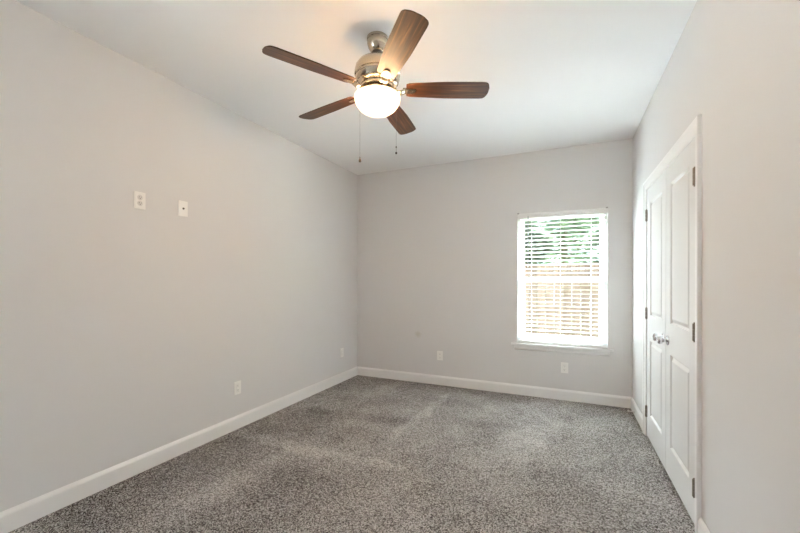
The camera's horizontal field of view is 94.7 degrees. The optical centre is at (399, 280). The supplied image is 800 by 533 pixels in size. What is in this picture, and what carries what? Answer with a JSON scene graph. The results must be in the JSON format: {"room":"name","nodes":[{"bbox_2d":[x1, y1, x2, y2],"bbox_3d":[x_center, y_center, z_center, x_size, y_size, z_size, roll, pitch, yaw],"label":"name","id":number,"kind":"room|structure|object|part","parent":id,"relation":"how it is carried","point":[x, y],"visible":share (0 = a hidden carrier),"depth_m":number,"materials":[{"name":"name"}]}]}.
{"room":"empty bedroom","nodes":[
{"label":"empty bedroom","id":0,"kind":"room"},
{"bbox_2d":[0,0,356,511],"bbox_3d":[-1.757,-0.084,2.504,0.120,2.700,5.768,0,0,24],"label":"wall","id":1,"kind":"structure","parent":0,"point":[127,332],"depth_m":2.43,"materials":[{"name":"white paint"}]},
{"bbox_2d":[134,191,145,209],"bbox_3d":[-1.718,-0.532,2.432,0.009,0.112,0.071,0,0,24],"label":"wall outlet","id":2,"kind":"object","parent":1,"relation":"attached to","point":[139,197],"visible":1,"depth_m":2.43,"materials":[{"name":"white plastic"}]},
{"bbox_2d":[0,367,357,532],"bbox_3d":[-1.702,1.210,2.467,0.014,0.112,5.508,0,0,24],"label":"baseboard","id":3,"kind":"structure","parent":1,"relation":"attached to","point":[20,515],"depth_m":2.43,"materials":[{"name":"white wood"}]},
{"bbox_2d":[178,200,187,216],"bbox_3d":[-1.591,-0.531,2.706,0.016,0.112,0.071,0,0,24],"label":"plate","id":4,"kind":"object","parent":1,"relation":"attached to","point":[182,205],"visible":1,"depth_m":2.70,"materials":[{"name":"white plastic"}]},
{"bbox_2d":[234,380,240,394],"bbox_3d":[-1.393,0.917,3.160,0.009,0.112,0.071,0,0,24],"label":"wall outlet","id":5,"kind":"object","parent":1,"relation":"attached to","point":[237,385],"visible":1,"depth_m":3.15,"materials":[{"name":"white plastic"}]},
{"bbox_2d":[236,383,239,391],"bbox_3d":[-1.390,0.917,3.159,0.003,0.067,0.033,0,0,24],"label":"receptacle","id":6,"kind":"object","parent":5,"relation":"attached to","point":[237,384],"depth_m":3.16,"materials":[{"name":"white plastic"}]},
{"bbox_2d":[340,348,343,357],"bbox_3d":[-0.731,0.903,4.633,0.009,0.112,0.071,0,0,24],"label":"wall outlet","id":7,"kind":"object","parent":1,"relation":"attached to","point":[341,349],"visible":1,"depth_m":4.62,"materials":[{"name":"white plastic"}]},
{"bbox_2d":[8,375,694,532],"bbox_3d":[0.013,1.329,1.691,4.079,0.120,5.798,0,0,24],"label":"floor","id":8,"kind":"structure","parent":0,"point":[358,454],"depth_m":2.40,"materials":[{"name":"grey carpet"}]},
{"bbox_2d":[15,0,696,174],"bbox_3d":[0.018,-1.491,1.691,4.079,0.120,5.798,0,0,24],"label":"ceiling","id":9,"kind":"structure","parent":0,"point":[558,73],"depth_m":2.39,"materials":[{"name":"white paint"}]},
{"bbox_2d":[262,9,488,161],"bbox_3d":[-0.137,-1.074,2.206,1.252,0.714,1.238,0,0,24],"label":"ceiling fan","id":10,"kind":"object","parent":9,"relation":"hanging from","point":[377,72],"visible":1,"depth_m":2.07,"materials":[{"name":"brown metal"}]},
{"bbox_3d":[-0.465,-1.124,1.923,0.485,0.033,0.130,0,0,-36],"label":"blade","id":11,"kind":"part","parent":10,"relation":"part of","materials":[{"name":"brown wood"}]},
{"bbox_3d":[-0.468,-1.124,2.408,0.485,0.033,0.130,0,0,36],"label":"blade","id":12,"kind":"part","parent":10,"relation":"part of","materials":[{"name":"brown wood"}]},
{"bbox_3d":[-0.133,-1.032,2.167,0.269,0.100,0.269,0,0,24],"label":"lamp shade","id":13,"kind":"part","parent":10,"relation":"part of","materials":[{"name":"white glass"}]},
{"bbox_3d":[-0.007,-1.123,2.560,0.130,0.033,0.485,0,0,18],"label":"blade","id":14,"kind":"part","parent":10,"relation":"part of","materials":[{"name":"brown wood"}]},
{"bbox_3d":[-0.003,-1.123,1.775,0.130,0.033,0.485,0,0,-18],"label":"blade","id":15,"kind":"part","parent":10,"relation":"part of","materials":[{"name":"brown wood"}]},
{"bbox_3d":[0.280,-1.123,2.169,0.485,0.033,0.130,0,0,0],"label":"blade","id":16,"kind":"part","parent":10,"relation":"part of","materials":[{"name":"brown wood"}]},
{"bbox_2d":[357,138,632,396],"bbox_3d":[0.956,-0.080,4.370,3.299,2.700,0.140,0,0,24],"label":"wall","id":17,"kind":"structure","parent":0,"point":[437,245],"depth_m":4.32,"materials":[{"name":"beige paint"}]},
{"bbox_2d":[437,351,442,359],"bbox_3d":[0.487,0.913,4.498,0.071,0.112,0.009,0,0,24],"label":"wall outlet","id":18,"kind":"object","parent":17,"relation":"attached to","point":[439,353],"visible":1,"depth_m":4.50,"materials":[{"name":"white plastic"}]},
{"bbox_2d":[358,367,631,408],"bbox_3d":[0.874,1.214,4.322,3.165,0.112,0.014,0,0,24],"label":"baseboard","id":19,"kind":"structure","parent":17,"relation":"attached to","point":[543,392],"depth_m":4.17,"materials":[{"name":"white wood"}]},
{"bbox_2d":[514,345,609,355],"bbox_3d":[1.709,0.742,3.945,0.936,0.053,0.018,0,0,24],"label":"apron","id":20,"kind":"object","parent":17,"relation":"attached to","point":[520,347],"visible":1,"depth_m":3.93,"materials":[{"name":"white wood"}]},
{"bbox_2d":[511,342,612,351],"bbox_3d":[1.718,0.705,3.964,1.000,0.022,0.100,0,0,24],"label":"window sill","id":21,"kind":"structure","parent":17,"relation":"attached to","point":[512,343],"depth_m":3.92,"materials":[{"name":"white wood"}]},
{"bbox_2d":[518,214,606,345],"bbox_3d":[1.762,-0.017,4.040,0.886,1.471,0.082,0,0,24],"label":"window","id":22,"kind":"structure","parent":17,"relation":"in","point":[521,252],"depth_m":3.99,"materials":[{"name":"white plastic"}]},
{"bbox_3d":[1.755,0.314,4.025,0.818,0.701,0.030,0,0,24],"label":"sash","id":23,"kind":"part","parent":22,"relation":"part of","materials":[{"name":"white plastic"}]},
{"bbox_2d":[517,207,607,347],"bbox_3d":[1.729,-0.035,3.967,0.888,1.443,0.081,0,0,24],"label":"window blind","id":24,"kind":"object","parent":22,"relation":"attached to","point":[591,212],"visible":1,"depth_m":3.95,"materials":[{"name":"white plastic"}]},
{"bbox_3d":[1.733,-0.013,3.978,0.002,1.390,0.057,0,0,24],"label":"ladder cord","id":25,"kind":"part","parent":24,"relation":"part of","materials":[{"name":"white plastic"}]},
{"bbox_3d":[1.733,0.678,3.978,0.876,0.018,0.052,0,0,24],"label":"rail","id":26,"kind":"part","parent":24,"relation":"part of","materials":[{"name":"white plastic"}]},
{"bbox_3d":[1.770,-0.354,4.055,0.818,0.728,0.028,0,0,24],"label":"sash","id":27,"kind":"part","parent":22,"relation":"part of","materials":[{"name":"white plastic"}]},
{"bbox_2d":[561,362,567,372],"bbox_3d":[1.755,0.927,3.929,0.071,0.112,0.009,0,0,24],"label":"wall outlet","id":28,"kind":"object","parent":17,"relation":"attached to","point":[564,366],"visible":1,"depth_m":3.92,"materials":[{"name":"white plastic"}]},
{"bbox_2d":[632,0,799,532],"bbox_3d":[1.248,-0.079,1.143,0.120,2.700,5.508,0,0,24],"label":"wall","id":29,"kind":"structure","parent":0,"point":[735,64],"depth_m":1.38,"materials":[{"name":"white paint"}]},
{"bbox_2d":[631,398,641,428],"bbox_3d":[2.178,1.216,3.381,0.014,0.112,0.634,0,0,24],"label":"baseboard","id":30,"kind":"structure","parent":29,"relation":"attached to","point":[638,415],"depth_m":3.38,"materials":[{"name":"white wood"}]},
{"bbox_2d":[645,171,665,469],"bbox_3d":[1.886,0.262,2.743,0.097,1.997,0.618,0,0,24],"label":"door","id":31,"kind":"structure","parent":29,"relation":"in","point":[655,213],"depth_m":2.69,"materials":[{"name":"white wood"}]},
{"bbox_3d":[1.768,0.387,2.522,0.062,0.064,0.064,0,0,24],"label":"knob","id":32,"kind":"part","parent":31,"relation":"part of","materials":[{"name":"silver metal"}]},
{"bbox_2d":[642,114,701,532],"bbox_3d":[1.814,0.227,2.427,0.139,2.090,1.405,0,0,24],"label":"door frame","id":33,"kind":"structure","parent":29,"relation":"attached to","point":[694,130],"depth_m":1.82,"materials":[{"name":"white wood"}]},
{"bbox_2d":[657,139,694,524],"bbox_3d":[1.629,0.261,2.170,0.097,1.997,0.627,0,0,24],"label":"door","id":34,"kind":"structure","parent":29,"relation":"in","point":[680,175],"depth_m":2.13,"materials":[{"name":"white wood"}]},
{"bbox_3d":[1.717,0.387,2.409,0.062,0.064,0.064,0,0,24],"label":"knob","id":35,"kind":"part","parent":34,"relation":"part of","materials":[{"name":"silver metal"}]},
{"bbox_2d":[698,517,709,532],"bbox_3d":[0.764,1.214,0.234,0.014,0.112,3.455,0,0,24],"label":"baseboard","id":36,"kind":"structure","parent":29,"relation":"attached to","point":[702,528],"depth_m":1.77,"materials":[{"name":"white wood"}]},
{"label":"outside","id":37,"kind":"structure","parent":0,"visible":0},
{"bbox_3d":[6.239,1.649,13.891,28.000,0.100,21.542,0,0,24],"label":"ground","id":38,"kind":"structure","parent":37,"visible":0},
{"bbox_2d":[525,220,556,306],"bbox_3d":[2.760,-0.146,9.059,2.445,3.596,1.852,0,0,-33],"label":"tree","id":39,"kind":"object","parent":38,"relation":"on","point":[546,245],"visible":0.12,"depth_m":8.81,"materials":[{"name":"green plant"}]},
{"bbox_2d":[525,262,599,339],"bbox_3d":[2.971,0.658,6.738,8.700,1.972,0.146,0,0,24],"label":"wooden fence","id":40,"kind":"object","parent":38,"relation":"on","point":[538,308],"visible":0.09,"depth_m":6.68,"materials":[{"name":"brown wood"}]},
{"bbox_2d":[529,217,599,287],"bbox_3d":[5.341,-1.131,12.050,4.327,5.568,4.306,0,0,42],"label":"tree","id":41,"kind":"object","parent":38,"relation":"on","point":[564,255],"visible":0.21,"depth_m":11.27,"materials":[{"name":"green plant"}]},
{"bbox_2d":[581,226,599,277],"bbox_3d":[5.002,-0.132,7.979,2.309,3.576,1.940,0,0,24],"label":"tree","id":42,"kind":"object","parent":38,"relation":"on","point":[589,236],"visible":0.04,"depth_m":8.54,"materials":[{"name":"green plant"}]}
]}

